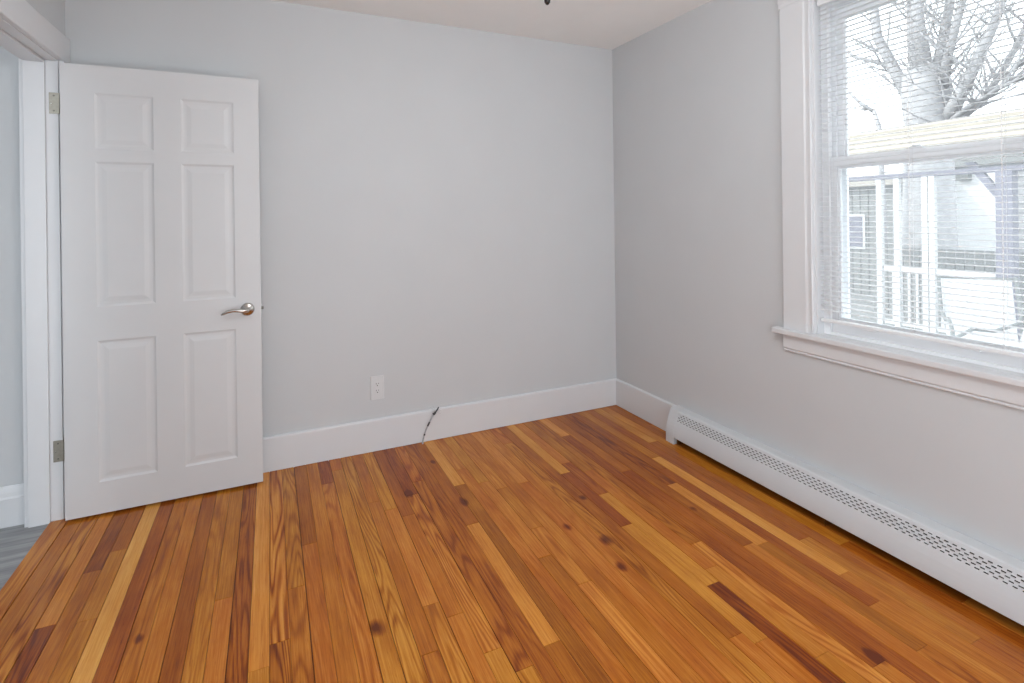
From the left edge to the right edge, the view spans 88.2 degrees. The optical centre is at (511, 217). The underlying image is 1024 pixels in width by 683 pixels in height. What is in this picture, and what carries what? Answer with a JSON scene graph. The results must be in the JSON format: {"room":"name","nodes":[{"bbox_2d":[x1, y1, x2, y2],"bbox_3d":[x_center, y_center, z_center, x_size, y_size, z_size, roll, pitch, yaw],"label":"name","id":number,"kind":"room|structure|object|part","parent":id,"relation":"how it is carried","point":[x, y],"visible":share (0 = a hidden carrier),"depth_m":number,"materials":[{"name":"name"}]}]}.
{"room":"empty bedroom","nodes":[
{"label":"empty bedroom","id":0,"kind":"room"},
{"bbox_2d":[0,46,23,486],"bbox_3d":[-2.781,0.114,2.157,1.309,2.506,0.155,-1,0,-25],"label":"wall","id":1,"kind":"structure","parent":0,"point":[11,377],"depth_m":2.33,"materials":[{"name":"grey paint"}]},
{"bbox_2d":[0,483,23,528],"bbox_3d":[-2.738,1.276,2.076,1.292,0.175,0.016,-1,0,-25],"label":"baseboard","id":2,"kind":"structure","parent":1,"relation":"attached to","point":[12,496],"depth_m":2.32,"materials":[{"name":"white paint"}]},
{"bbox_2d":[26,0,64,35],"bbox_3d":[-1.298,0.095,0.639,0.120,2.506,3.950,-1,0,-25],"label":"wall","id":3,"kind":"structure","parent":0,"point":[53,11],"depth_m":2.33,"materials":[{"name":"grey paint"}]},
{"bbox_2d":[0,0,69,527],"bbox_3d":[-1.903,0.263,1.964,0.156,2.185,1.034,-1,0,-25],"label":"door frame","id":4,"kind":"structure","parent":3,"relation":"attached to","point":[40,69],"depth_m":2.33,"materials":[{"name":"white paint"}]},
{"bbox_2d":[49,62,263,520],"bbox_3d":[-1.655,0.325,2.515,0.854,2.030,0.147,-1,0,-25],"label":"door","id":5,"kind":"structure","parent":3,"relation":"in","point":[160,189],"depth_m":2.49,"materials":[{"name":"white paint"}]},
{"bbox_3d":[-1.357,0.463,2.591,0.126,0.030,0.040,-1,0,-25],"label":"lever","id":6,"kind":"part","parent":5,"relation":"part of","materials":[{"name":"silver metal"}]},
{"bbox_3d":[-1.320,0.461,2.637,0.065,0.065,0.020,-1,0,-25],"label":"handle","id":7,"kind":"part","parent":5,"relation":"part of","materials":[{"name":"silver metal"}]},
{"bbox_2d":[65,0,615,436],"bbox_3d":[-0.634,0.086,3.199,3.220,2.506,0.150,-1,0,-25],"label":"wall","id":8,"kind":"structure","parent":0,"point":[437,201],"depth_m":3.12,"materials":[{"name":"grey paint"}]},
{"bbox_2d":[370,375,383,399],"bbox_3d":[-0.775,0.981,3.041,0.079,0.134,0.009,-1,0,-25],"label":"electrical outlet","id":9,"kind":"object","parent":8,"relation":"attached to","point":[376,382],"visible":1,"depth_m":3.04,"materials":[{"name":"white plastic"}]},
{"bbox_2d":[263,378,616,472],"bbox_3d":[-0.652,1.246,3.091,3.070,0.181,0.018,-1,0,-25],"label":"baseboard","id":10,"kind":"structure","parent":8,"relation":"attached to","point":[293,449],"depth_m":3.15,"materials":[{"name":"white paint"}]},
{"bbox_2d":[273,0,710,49],"bbox_3d":[0.148,-1.237,1.310,3.340,0.120,4.250,-1,0,-25],"label":"ceiling","id":11,"kind":"structure","parent":0,"point":[606,24],"depth_m":3.06,"materials":[{"name":"paint"}]},
{"bbox_2d":[0,405,1023,682],"bbox_3d":[-0.482,1.360,1.006,4.500,0.054,3.949,-1,0,-25],"label":"floor","id":12,"kind":"structure","parent":0,"point":[589,546],"depth_m":1.92,"materials":[{"name":"brown wood"}]},
{"bbox_2d":[422,407,440,443],"bbox_3d":[-0.478,1.235,3.142,0.123,0.229,0.018,-1,0,-25],"label":"cable","id":13,"kind":"object","parent":12,"relation":"on","point":[434,413],"visible":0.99,"depth_m":3.13,"materials":[{"name":"plastic"}]},
{"bbox_2d":[612,0,1023,561],"bbox_3d":[1.615,0.057,1.974,0.150,2.506,3.950,-1,0,-25],"label":"wall","id":14,"kind":"structure","parent":0,"point":[697,95],"depth_m":2.73,"materials":[{"name":"grey paint"}]},
{"bbox_2d":[616,379,676,430],"bbox_3d":[0.866,1.226,3.441,0.018,0.181,0.610,-1,0,-25],"label":"baseboard","id":15,"kind":"structure","parent":14,"relation":"attached to","point":[655,410],"depth_m":3.44,"materials":[{"name":"white paint"}]},
{"bbox_2d":[666,405,1023,625],"bbox_3d":[1.542,1.216,1.864,0.102,0.192,2.822,-1,0,-25],"label":"baseboard heater","id":16,"kind":"object","parent":14,"relation":"attached to","point":[993,578],"visible":1,"depth_m":2.08,"materials":[{"name":"white metal"}]},
{"bbox_2d":[771,0,1023,409],"bbox_3d":[1.575,-0.252,1.999,0.195,1.753,1.249,-1,0,-25],"label":"window","id":17,"kind":"structure","parent":14,"relation":"in","point":[996,378],"depth_m":2.36,"materials":[{"name":"white paint"}]},
{"bbox_3d":[1.507,-1.053,1.973,0.022,0.149,1.166,-1,0,-25],"label":"head casing","id":18,"kind":"part","parent":17,"relation":"part of","materials":[{"name":"white paint"}]},
{"bbox_3d":[1.310,-0.228,2.429,0.020,1.501,0.149,-1,0,-25],"label":"casing","id":19,"kind":"part","parent":17,"relation":"part of","materials":[{"name":"white paint"}]},
{"bbox_2d":[817,0,1023,357],"bbox_3d":[1.548,-0.253,1.989,0.028,1.430,0.818,-1,0,-25],"label":"blind","id":20,"kind":"object","parent":17,"relation":"attached to","point":[820,3],"visible":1,"depth_m":2.00,"materials":[{"name":"white plastic"}]},
{"bbox_3d":[1.398,-0.243,2.317,0.028,1.393,0.005,-1,0,-25],"label":"ladder cord","id":21,"kind":"part","parent":20,"relation":"part of","materials":[{"name":"white fabric"}]},
{"bbox_3d":[1.529,-0.245,2.032,0.028,1.393,0.005,-1,0,-25],"label":"ladder cord","id":22,"kind":"part","parent":20,"relation":"part of","materials":[{"name":"white fabric"}]},
{"bbox_3d":[1.557,0.455,1.989,0.025,0.015,0.818,-1,0,-25],"label":"rail","id":23,"kind":"part","parent":20,"relation":"part of","materials":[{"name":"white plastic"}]},
{"bbox_3d":[1.647,-0.247,1.774,0.028,1.393,0.005,-1,0,-25],"label":"ladder cord","id":24,"kind":"part","parent":20,"relation":"part of","materials":[{"name":"white fabric"}]},
{"bbox_3d":[1.599,0.120,2.011,0.030,0.772,0.798,-1,0,-25],"label":"sash","id":25,"kind":"part","parent":17,"relation":"part of","materials":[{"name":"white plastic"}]},
{"bbox_3d":[1.631,-0.582,2.029,0.028,0.719,0.794,-1,0,-25],"label":"sash","id":26,"kind":"part","parent":17,"relation":"part of","materials":[{"name":"white plastic"}]},
{"label":"outside","id":27,"kind":"structure","parent":0,"visible":0},
{"bbox_2d":[850,292,1020,338],"bbox_3d":[21.291,1.509,13.152,44.800,0.300,50.000,-1,0,-25],"label":"ground","id":28,"kind":"structure","parent":27,"point":[851,295],"depth_m":8.63,"materials":[{"name":"white snow"}]},
{"bbox_2d":[848,90,888,295],"bbox_3d":[6.063,-0.813,9.718,1.033,4.933,1.167,-1,0,13],"label":"bare sapling","id":29,"kind":"object","parent":28,"relation":"on","point":[867,107],"visible":0.27,"depth_m":9.14,"materials":[{"name":"grey plant"}]},
{"bbox_2d":[849,170,902,294],"bbox_3d":[7.052,0.291,11.723,1.350,2.500,3.550,-1,0,-25],"label":"garden shed","id":30,"kind":"object","parent":28,"relation":"on","point":[854,206],"visible":0.17,"depth_m":10.56,"materials":[{"name":"grey"}]},
{"bbox_3d":[6.912,0.293,10.779,0.010,0.600,0.450,-1,0,-25],"label":"pane","id":31,"kind":"part","parent":30,"relation":"part of","materials":[{"name":"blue glass"}]},
{"bbox_2d":[847,0,1023,309],"bbox_3d":[6.760,-2.597,8.640,2.726,8.498,5.414,-1,0,-34],"label":"bare tree","id":32,"kind":"object","parent":28,"relation":"on","point":[906,215],"visible":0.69,"depth_m":8.67,"materials":[{"name":"grey plant"}]},
{"bbox_2d":[849,109,1023,339],"bbox_3d":[5.374,0.137,6.198,1.500,2.850,5.800,-1,0,-25],"label":"porch","id":33,"kind":"object","parent":28,"relation":"on","point":[929,209],"visible":0.53,"depth_m":6.07,"materials":[{"name":"white wood"}]},
{"bbox_3d":[4.549,0.555,6.522,0.060,2.035,0.060,-1,0,-25],"label":"post","id":34,"kind":"part","parent":33,"relation":"part of","materials":[{"name":"white paint"}]},
{"bbox_3d":[4.632,0.554,6.340,0.060,2.035,0.060,-1,0,-25],"label":"post","id":35,"kind":"part","parent":33,"relation":"part of","materials":[{"name":"white paint"}]},
{"bbox_3d":[4.757,0.553,6.067,0.060,2.035,0.060,-1,0,-25],"label":"post","id":36,"kind":"part","parent":33,"relation":"part of","materials":[{"name":"white paint"}]},
{"bbox_3d":[4.786,0.552,6.003,0.060,2.035,0.060,-1,0,-25],"label":"post","id":37,"kind":"part","parent":33,"relation":"part of","materials":[{"name":"white paint"}]},
{"bbox_3d":[4.809,0.940,5.989,0.040,0.700,1.100,-1,0,-25],"label":"railing","id":38,"kind":"part","parent":33,"relation":"part of","materials":[{"name":"white paint"}]},
{"bbox_3d":[5.070,0.549,5.408,0.120,2.035,0.140,-1,0,-25],"label":"corner post","id":39,"kind":"part","parent":33,"relation":"part of","materials":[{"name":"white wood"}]},
{"bbox_2d":[873,246,1023,333],"bbox_3d":[7.170,0.999,6.108,0.070,1.080,5.750,-1,0,-25],"label":"fence","id":40,"kind":"object","parent":28,"relation":"on","point":[887,251],"visible":0.38,"depth_m":8.05,"materials":[{"name":"grey"}]},
{"bbox_2d":[936,275,1023,346],"bbox_3d":[4.210,1.067,4.688,0.592,1.032,0.741,-1,0,30],"label":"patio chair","id":41,"kind":"object","parent":28,"relation":"on","point":[944,278],"visible":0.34,"depth_m":4.91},
{"bbox_3d":[3.969,1.070,4.830,0.032,1.032,0.741,-1,0,30],"label":"frame","id":42,"kind":"part","parent":41,"relation":"part of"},
{"bbox_3d":[4.452,1.064,4.547,0.032,1.032,0.741,-1,0,30],"label":"frame","id":43,"kind":"part","parent":41,"relation":"part of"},
{"bbox_2d":[955,153,1023,272],"bbox_3d":[10.367,-0.052,10.301,3.400,3.100,3.100,-1,0,-25],"label":"neighbouring house","id":44,"kind":"structure","parent":28,"relation":"on","point":[974,201],"depth_m":9.95,"materials":[{"name":"white"}]},
{"bbox_2d":[955,174,971,180],"bbox_3d":[8.646,-0.780,10.123,0.140,0.160,0.200,-1,0,-25],"label":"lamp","id":45,"kind":"object","parent":44,"relation":"attached to","point":[957,177],"depth_m":10.08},
{"bbox_3d":[8.777,0.284,10.077,0.035,2.430,0.860,-1,0,-25],"label":"house door","id":46,"kind":"part","parent":44,"relation":"part of","materials":[{"name":"white"}]},
{"bbox_2d":[956,304,1023,347],"bbox_3d":[3.946,1.071,4.079,0.741,1.032,0.592,-1,0,0],"label":"branch","id":47,"kind":"object","parent":28,"relation":"on","point":[1021,318],"visible":0.16,"depth_m":4.35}
]}

